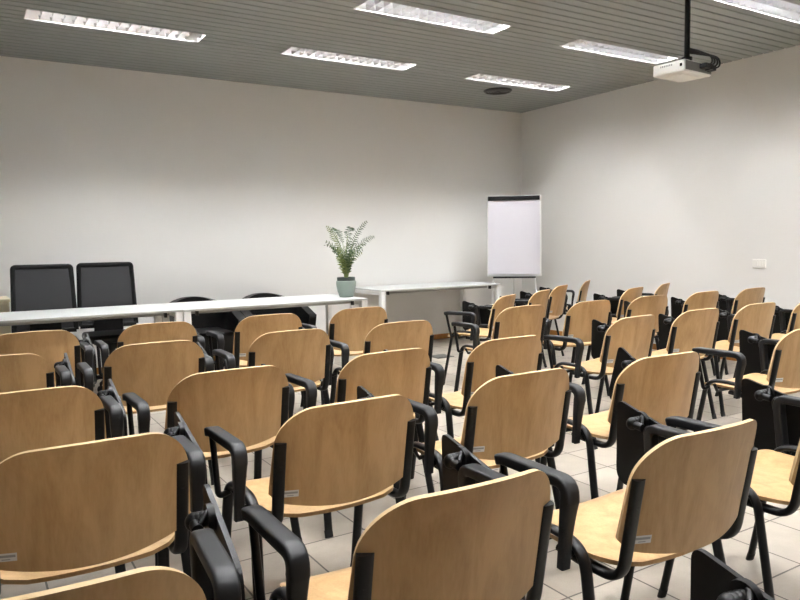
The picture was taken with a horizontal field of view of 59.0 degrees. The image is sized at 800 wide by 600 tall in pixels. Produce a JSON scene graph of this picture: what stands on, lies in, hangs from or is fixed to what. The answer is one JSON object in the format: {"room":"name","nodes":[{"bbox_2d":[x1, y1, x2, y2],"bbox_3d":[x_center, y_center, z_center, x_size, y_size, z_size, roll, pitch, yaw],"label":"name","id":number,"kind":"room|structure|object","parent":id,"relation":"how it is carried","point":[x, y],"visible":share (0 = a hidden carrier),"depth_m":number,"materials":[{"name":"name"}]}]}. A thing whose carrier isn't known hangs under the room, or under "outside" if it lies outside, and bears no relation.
{"room":"lecture room","nodes":[
{"label":"lecture room","id":0,"kind":"room"},
{"bbox_2d":[0,56,521,367],"bbox_3d":[-1.973,-0.937,7.644,8.775,3.213,0.100,-4,5,-32],"label":"wall","id":1,"kind":"structure","parent":0,"point":[210,188],"depth_m":7.73,"materials":[{"name":"paint"}]},
{"bbox_2d":[97,333,460,373],"bbox_3d":[-1.918,0.635,7.721,8.575,0.065,0.014,-4,5,-32],"label":"baseboard","id":2,"kind":"structure","parent":1,"relation":"attached to","point":[445,335],"depth_m":9.22,"materials":[{"name":"brown wood"}]},
{"bbox_2d":[336,280,355,296],"bbox_3d":[-0.522,-0.109,6.865,0.194,0.161,0.194,-4,5,-32],"label":"pot","id":3,"kind":"object","parent":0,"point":[345,288],"depth_m":6.79,"materials":[{"name":"green ceramic"}]},
{"bbox_2d":[337,277,354,280],"bbox_3d":[-0.523,-0.180,6.859,0.177,0.084,0.177,-4,5,-32],"label":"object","id":4,"kind":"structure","parent":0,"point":[338,278],"depth_m":6.79,"materials":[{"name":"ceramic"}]},
{"bbox_2d":[0,0,799,112],"bbox_3d":[0.700,-2.135,3.192,8.775,0.200,10.325,-4,5,-32],"label":"ceiling","id":5,"kind":"structure","parent":0,"point":[244,41],"depth_m":6.18,"materials":[{"name":"grey metal"}]},
{"bbox_2d":[24,9,206,41],"bbox_3d":[-2.246,-2.227,5.646,1.336,0.093,0.254,-4,5,-32],"label":"ceiling light","id":6,"kind":"object","parent":5,"relation":"attached to","point":[30,14],"visible":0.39,"depth_m":5.66,"materials":[{"name":"silver metal"}]},
{"bbox_2d":[280,47,416,69],"bbox_3d":[-0.467,-2.343,6.745,1.336,0.093,0.254,-4,5,-32],"label":"ceiling light","id":7,"kind":"object","parent":5,"relation":"attached to","point":[295,51],"visible":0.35,"depth_m":6.77,"materials":[{"name":"white metal"}]},
{"bbox_2d":[353,0,511,33],"bbox_3d":[0.285,-2.259,5.538,1.336,0.093,0.254,-4,5,-32],"label":"ceiling light","id":8,"kind":"object","parent":5,"relation":"attached to","point":[375,6],"visible":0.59,"depth_m":5.55,"materials":[{"name":"white metal"}]},
{"bbox_2d":[483,87,511,94],"bbox_3d":[1.141,-2.434,8.244,0.336,0.024,0.336,-4,5,-32],"label":"ceiling vent","id":9,"kind":"object","parent":5,"relation":"in","point":[496,90],"visible":1,"depth_m":8.20,"materials":[{"name":"black metal"}]},
{"bbox_2d":[465,73,570,90],"bbox_3d":[1.330,-2.460,7.855,1.336,0.093,0.254,-4,5,-32],"label":"ceiling light","id":10,"kind":"object","parent":5,"relation":"attached to","point":[480,77],"visible":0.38,"depth_m":7.88,"materials":[{"name":"white metal"}]},
{"bbox_2d":[560,39,676,63],"bbox_3d":[2.081,-2.376,6.647,1.336,0.093,0.254,-4,5,-32],"label":"ceiling light","id":11,"kind":"object","parent":5,"relation":"attached to","point":[579,44],"visible":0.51,"depth_m":6.67,"materials":[{"name":"white metal"}]},
{"bbox_2d":[653,0,720,82],"bbox_3d":[1.995,-1.877,4.926,0.332,0.632,0.346,-4,6,-36],"label":"ceiling projector","id":12,"kind":"object","parent":5,"relation":"hanging from","point":[685,69],"visible":1,"depth_m":4.91,"materials":[{"name":"white plastic"}]},
{"bbox_2d":[714,0,799,23],"bbox_3d":[2.851,-2.289,5.410,1.336,0.093,0.254,-4,5,-32],"label":"ceiling light","id":13,"kind":"object","parent":5,"relation":"attached to","point":[782,9],"visible":1,"depth_m":5.46,"materials":[{"name":"white metal"}]},
{"bbox_2d":[0,334,799,599],"bbox_3d":[0.750,1.017,3.443,8.775,0.100,10.325,-4,5,-32],"label":"floor","id":14,"kind":"structure","parent":0,"point":[326,555],"depth_m":3.02,"materials":[{"name":"tile"}]},
{"bbox_2d":[0,296,10,334],"bbox_3d":[-3.964,0.419,6.066,1.105,0.825,0.526,-4,5,-32],"label":"base cabinet","id":15,"kind":"object","parent":14,"relation":"on","point":[4,300],"visible":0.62,"depth_m":6.11,"materials":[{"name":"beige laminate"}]},
{"bbox_2d":[0,353,75,392],"bbox_3d":[-1.901,0.619,3.366,0.672,0.798,0.658,-4,5,-32],"label":"chair","id":16,"kind":"object","parent":14,"relation":"on","point":[26,371],"visible":0.51,"depth_m":3.17,"materials":[{"name":"brown wood"}]},
{"bbox_2d":[10,264,78,340],"bbox_3d":[-2.956,0.266,5.927,0.524,1.120,0.573,-4,5,-30],"label":"office chair","id":17,"kind":"object","parent":14,"relation":"on","point":[37,286],"visible":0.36,"depth_m":6.10,"materials":[{"name":"black fabric"}]},
{"bbox_2d":[0,330,96,385],"bbox_3d":[-2.183,0.552,4.255,0.672,0.798,0.652,-4,5,-32],"label":"chair","id":18,"kind":"object","parent":14,"relation":"on","point":[51,345],"visible":0.56,"depth_m":4.03,"materials":[{"name":"brown wood"}]},
{"bbox_2d":[0,379,127,573],"bbox_3d":[-1.353,0.670,2.608,0.672,0.798,0.651,-4,5,-32],"label":"chair","id":19,"kind":"object","parent":14,"relation":"on","point":[32,419],"visible":0.47,"depth_m":2.37,"materials":[{"name":"brown wood"}]},
{"bbox_2d":[0,303,182,325],"bbox_3d":[-2.725,0.472,5.682,1.760,0.740,0.803,-4,5,-32],"label":"table","id":20,"kind":"object","parent":14,"relation":"on","point":[158,310],"visible":0.61,"depth_m":5.66,"materials":[{"name":"grey laminate"}]},
{"bbox_2d":[0,412,207,593],"bbox_3d":[-0.870,0.712,1.987,0.672,0.798,0.651,-4,5,-32],"label":"chair","id":21,"kind":"object","parent":14,"relation":"on","point":[70,510],"visible":0.98,"depth_m":1.72,"materials":[{"name":"brown wood"}]},
{"bbox_2d":[76,262,137,391],"bbox_3d":[-2.604,0.226,6.357,0.524,1.120,0.573,-3,5,-27],"label":"office chair","id":22,"kind":"object","parent":14,"relation":"on","point":[99,284],"visible":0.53,"depth_m":6.52,"materials":[{"name":"black fabric"}]},
{"bbox_2d":[0,484,244,599],"bbox_3d":[-0.604,0.766,1.261,0.672,0.798,0.652,-3,5,-27],"label":"chair","id":23,"kind":"object","parent":14,"relation":"on","point":[216,570],"visible":1,"depth_m":1.27,"materials":[{"name":"brown wood"}]},
{"bbox_2d":[77,340,213,484],"bbox_3d":[-1.307,0.580,3.733,0.672,0.798,0.652,-4,5,-31],"label":"chair","id":24,"kind":"object","parent":14,"relation":"on","point":[151,370],"visible":0.58,"depth_m":3.45,"materials":[{"name":"brown wood"}]},
{"bbox_2d":[94,321,204,375],"bbox_3d":[-1.599,0.514,4.618,0.672,0.798,0.656,-4,5,-31],"label":"chair","id":25,"kind":"object","parent":14,"relation":"on","point":[177,330],"visible":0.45,"depth_m":4.33,"materials":[{"name":"brown wood"}]},
{"bbox_2d":[169,296,244,355],"bbox_3d":[-1.968,0.353,7.006,0.736,0.742,0.670,-4,5,-32],"label":"armchair","id":26,"kind":"object","parent":14,"relation":"on","point":[225,323],"visible":0.23,"depth_m":7.10,"materials":[{"name":"black leather"}]},
{"bbox_2d":[196,327,233,355],"bbox_3d":[-1.930,0.413,6.951,0.500,0.230,0.530,-4,5,-32],"label":"seat cushion","id":27,"kind":"object","parent":26,"relation":"on","point":[228,332],"depth_m":6.81,"materials":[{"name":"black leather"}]},
{"bbox_2d":[122,364,301,565],"bbox_3d":[-0.757,0.633,2.951,0.672,0.798,0.652,-4,5,-32],"label":"chair","id":28,"kind":"object","parent":14,"relation":"on","point":[252,404],"visible":0.57,"depth_m":2.69,"materials":[{"name":"brown wood"}]},
{"bbox_2d":[206,313,304,402],"bbox_3d":[-0.985,0.471,5.023,0.672,0.798,0.652,-4,5,-31],"label":"chair","id":29,"kind":"object","parent":14,"relation":"on","point":[250,328],"visible":0.52,"depth_m":4.71,"materials":[{"name":"brown wood"}]},
{"bbox_2d":[161,294,367,363],"bbox_3d":[-1.240,0.376,6.588,1.715,0.740,0.803,-4,5,-32],"label":"table","id":30,"kind":"object","parent":14,"relation":"on","point":[196,307],"visible":0.53,"depth_m":6.43,"materials":[{"name":"grey laminate"}]},
{"bbox_2d":[324,221,373,296],"bbox_3d":[-0.547,-0.397,6.855,0.503,0.737,0.489,-4,5,-32],"label":"potted palm","id":31,"kind":"object","parent":30,"relation":"on","point":[346,285],"visible":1,"depth_m":6.81,"materials":[{"name":"green plant"}]},
{"bbox_2d":[212,329,333,476],"bbox_3d":[-0.701,0.539,4.126,0.672,0.798,0.651,-4,5,-31],"label":"chair","id":32,"kind":"object","parent":14,"relation":"on","point":[306,353],"visible":0.69,"depth_m":3.86,"materials":[{"name":"brown wood"}]},
{"bbox_2d":[240,293,316,325],"bbox_3d":[-1.327,0.312,7.402,0.736,0.742,0.670,-4,5,-32],"label":"armchair","id":33,"kind":"object","parent":14,"relation":"on","point":[306,315],"visible":0.18,"depth_m":7.52,"materials":[{"name":"black leather"}]},
{"bbox_2d":[204,386,415,599],"bbox_3d":[-0.265,0.671,2.385,0.672,0.798,0.652,-4,5,-32],"label":"chair","id":34,"kind":"object","parent":14,"relation":"on","point":[327,458],"visible":0.94,"depth_m":2.12,"materials":[{"name":"brown wood"}]},
{"bbox_2d":[300,307,387,406],"bbox_3d":[-0.403,0.430,5.421,0.672,0.798,0.652,-4,5,-32],"label":"chair","id":35,"kind":"object","parent":14,"relation":"on","point":[351,326],"visible":0.41,"depth_m":5.12,"materials":[{"name":"brown wood"}]},
{"bbox_2d":[285,348,434,537],"bbox_3d":[-0.173,0.593,3.336,0.672,0.798,0.652,-4,5,-34],"label":"chair","id":36,"kind":"object","parent":14,"relation":"on","point":[406,373],"visible":0.48,"depth_m":3.05,"materials":[{"name":"brown wood"}]},
{"bbox_2d":[330,320,438,440],"bbox_3d":[-0.106,0.501,4.473,0.672,0.798,0.658,-4,5,-31],"label":"chair","id":37,"kind":"object","parent":14,"relation":"on","point":[414,333],"visible":0.47,"depth_m":4.19,"materials":[{"name":"brown wood"}]},
{"bbox_2d":[241,434,553,599],"bbox_3d":[0.020,0.725,1.656,0.672,0.798,0.652,-4,5,-31],"label":"chair","id":38,"kind":"object","parent":14,"relation":"on","point":[486,535],"visible":1,"depth_m":1.38,"materials":[{"name":"brown wood"}]},
{"bbox_2d":[349,281,500,335],"bbox_3d":[0.323,0.191,8.597,1.710,0.740,0.773,-4,5,-32],"label":"table","id":39,"kind":"object","parent":14,"relation":"on","point":[382,291],"visible":0.57,"depth_m":8.43,"materials":[{"name":"grey laminate"}]},
{"bbox_2d":[432,354,453,358],"bbox_3d":[0.448,0.619,7.802,0.220,0.008,0.220,-4,5,-32],"label":"box","id":40,"kind":"object","parent":14,"relation":"on","point":[438,356],"visible":0.76,"depth_m":7.75,"materials":[{"name":"grey"}]},
{"bbox_2d":[411,335,542,478],"bbox_3d":[0.410,0.555,3.700,0.672,0.798,0.651,-4,5,-32],"label":"chair","id":41,"kind":"object","parent":14,"relation":"on","point":[520,354],"visible":0.65,"depth_m":3.42,"materials":[{"name":"brown wood"}]},
{"bbox_2d":[444,294,515,384],"bbox_3d":[0.710,0.340,6.329,0.652,0.798,0.672,2,5,31],"label":"chair","id":42,"kind":"object","parent":14,"relation":"on","point":[485,318],"visible":0.67,"depth_m":6.14,"materials":[{"name":"brown wood"}]},
{"bbox_2d":[405,365,570,509],"bbox_3d":[0.334,0.628,2.796,0.672,0.798,0.651,-4,5,-31],"label":"chair","id":43,"kind":"object","parent":14,"relation":"on","point":[525,414],"visible":0.78,"depth_m":2.52,"materials":[{"name":"brown wood"}]},
{"bbox_2d":[451,305,545,391],"bbox_3d":[0.767,0.417,5.360,0.672,0.798,0.652,-4,5,-32],"label":"chair","id":44,"kind":"object","parent":14,"relation":"on","point":[526,320],"visible":0.47,"depth_m":5.09,"materials":[{"name":"brown wood"}]},
{"bbox_2d":[487,195,540,304],"bbox_3d":[1.454,-0.406,9.006,0.679,1.828,0.609,0,5,8],"label":"flip chart","id":45,"kind":"object","parent":14,"relation":"on","point":[513,222],"visible":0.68,"depth_m":8.86,"materials":[{"name":"white paper"}]},
{"bbox_2d":[493,276,535,277],"bbox_3d":[1.433,-0.284,8.856,0.530,0.024,0.061,0,5,8],"label":"tray","id":46,"kind":"object","parent":45,"relation":"on","point":[493,276],"depth_m":8.82,"materials":[{"name":"grey plastic"}]},
{"bbox_2d":[484,289,549,367],"bbox_3d":[1.131,0.289,6.885,0.652,0.798,0.672,2,5,33],"label":"chair","id":47,"kind":"object","parent":14,"relation":"on","point":[541,297],"visible":0.23,"depth_m":6.68,"materials":[{"name":"brown wood"}]},
{"bbox_2d":[515,285,567,363],"bbox_3d":[1.463,0.229,7.565,0.652,0.798,0.672,2,5,32],"label":"chair","id":48,"kind":"object","parent":14,"relation":"on","point":[557,297],"visible":0.45,"depth_m":7.33,"materials":[{"name":"brown wood"}]},
{"bbox_2d":[539,280,589,333],"bbox_3d":[1.911,0.160,8.340,0.652,0.798,0.672,1,5,22],"label":"chair","id":49,"kind":"object","parent":14,"relation":"on","point":[582,296],"visible":0.36,"depth_m":8.09,"materials":[{"name":"brown wood"}]},
{"bbox_2d":[543,300,611,395],"bbox_3d":[1.353,0.380,5.703,0.672,0.798,0.656,-4,5,-32],"label":"chair","id":50,"kind":"object","parent":14,"relation":"on","point":[579,317],"visible":0.54,"depth_m":5.41,"materials":[{"name":"brown wood"}]},
{"bbox_2d":[543,314,655,449],"bbox_3d":[1.288,0.472,4.557,0.672,0.798,0.656,-4,6,-36],"label":"chair","id":51,"kind":"object","parent":14,"relation":"on","point":[635,334],"visible":0.8,"depth_m":4.29,"materials":[{"name":"brown wood"}]},
{"bbox_2d":[576,287,643,324],"bbox_3d":[2.086,0.259,7.072,0.652,0.798,0.672,3,6,42],"label":"chair","id":52,"kind":"object","parent":14,"relation":"on","point":[617,304],"visible":0.34,"depth_m":6.82,"materials":[{"name":"brown wood"}]},
{"bbox_2d":[540,347,700,499],"bbox_3d":[0.954,0.589,3.159,0.672,0.798,0.701,-3,5,-29],"label":"chair","id":53,"kind":"object","parent":14,"relation":"on","point":[661,387],"visible":0.73,"depth_m":2.87,"materials":[{"name":"brown wood"}]},
{"bbox_2d":[581,295,668,384],"bbox_3d":[1.952,0.339,6.090,0.672,0.798,0.652,-4,5,-30],"label":"chair","id":54,"kind":"object","parent":14,"relation":"on","point":[655,305],"visible":0.35,"depth_m":5.80,"materials":[{"name":"brown wood"}]},
{"bbox_2d":[494,401,757,599],"bbox_3d":[0.648,0.685,2.030,0.672,0.798,0.653,-4,5,-31],"label":"chair","id":55,"kind":"object","parent":14,"relation":"on","point":[685,492],"visible":0.92,"depth_m":1.77,"materials":[{"name":"brown wood"}]},
{"bbox_2d":[614,283,669,338],"bbox_3d":[2.570,0.205,7.641,0.652,0.798,0.672,2,5,34],"label":"chair","id":56,"kind":"object","parent":14,"relation":"on","point":[662,289],"visible":0.16,"depth_m":7.40,"materials":[{"name":"brown wood"}]},
{"bbox_2d":[651,308,719,418],"bbox_3d":[1.854,0.434,4.923,0.672,0.798,0.652,-4,5,-31],"label":"chair","id":57,"kind":"object","parent":14,"relation":"on","point":[691,329],"visible":0.56,"depth_m":4.64,"materials":[{"name":"brown wood"}]},
{"bbox_2d":[667,291,718,375],"bbox_3d":[2.547,0.300,6.462,0.672,0.798,0.652,-4,5,-33],"label":"chair","id":58,"kind":"object","parent":14,"relation":"on","point":[706,299],"visible":0.29,"depth_m":6.18,"materials":[{"name":"brown wood"}]},
{"bbox_2d":[657,378,799,598],"bbox_3d":[1.273,0.644,2.414,0.672,0.798,0.652,-4,5,-32],"label":"chair","id":59,"kind":"object","parent":14,"relation":"on","point":[776,473],"visible":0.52,"depth_m":2.48,"materials":[{"name":"brown wood"}]},
{"bbox_2d":[690,548,774,599],"bbox_3d":[0.428,0.782,0.856,0.672,0.798,0.651,-4,5,-32],"label":"chair","id":60,"kind":"object","parent":14,"relation":"on","point":[711,578],"visible":1,"depth_m":1.24,"materials":[{"name":"black plastic"}]},
{"bbox_2d":[705,302,775,416],"bbox_3d":[2.425,0.396,5.281,0.672,0.798,0.652,-4,5,-31],"label":"chair","id":61,"kind":"object","parent":14,"relation":"on","point":[759,318],"visible":0.49,"depth_m":5.00,"materials":[{"name":"brown wood"}]},
{"bbox_2d":[718,287,764,374],"bbox_3d":[3.138,0.263,6.805,0.672,0.798,0.652,-4,5,-34],"label":"chair","id":62,"kind":"object","parent":14,"relation":"on","point":[748,296],"visible":0.34,"depth_m":6.50,"materials":[{"name":"brown wood"}]},
{"bbox_2d":[692,329,799,431],"bbox_3d":[1.984,0.513,3.915,0.672,0.798,0.652,-4,5,-32],"label":"chair","id":63,"kind":"object","parent":14,"relation":"on","point":[775,363],"visible":0.81,"depth_m":3.76,"materials":[{"name":"brown wood"}]},
{"bbox_2d":[733,303,799,377],"bbox_3d":[3.019,0.360,5.622,0.672,0.798,0.652,-4,5,-32],"label":"chair","id":64,"kind":"object","parent":14,"relation":"on","point":[786,320],"visible":0.28,"depth_m":5.82,"materials":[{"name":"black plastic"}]},
{"bbox_2d":[521,45,799,343],"bbox_3d":[4.434,-0.872,5.545,0.100,3.213,10.225,-4,5,-32],"label":"wall","id":65,"kind":"structure","parent":0,"point":[648,185],"depth_m":7.72,"materials":[{"name":"paint"}]},
{"bbox_2d":[550,330,736,360],"bbox_3d":[4.388,0.698,5.677,0.014,0.065,10.111,-4,5,-32],"label":"baseboard","id":66,"kind":"structure","parent":65,"relation":"attached to","point":[552,332],"depth_m":8.07,"materials":[{"name":"brown wood"}]},
{"bbox_2d":[752,259,765,267],"bbox_3d":[3.533,-0.359,6.952,0.012,0.084,0.136,-4,5,-32],"label":"wall plate","id":67,"kind":"object","parent":65,"relation":"attached to","point":[757,263],"visible":1,"depth_m":6.94,"materials":[{"name":"white plastic"}]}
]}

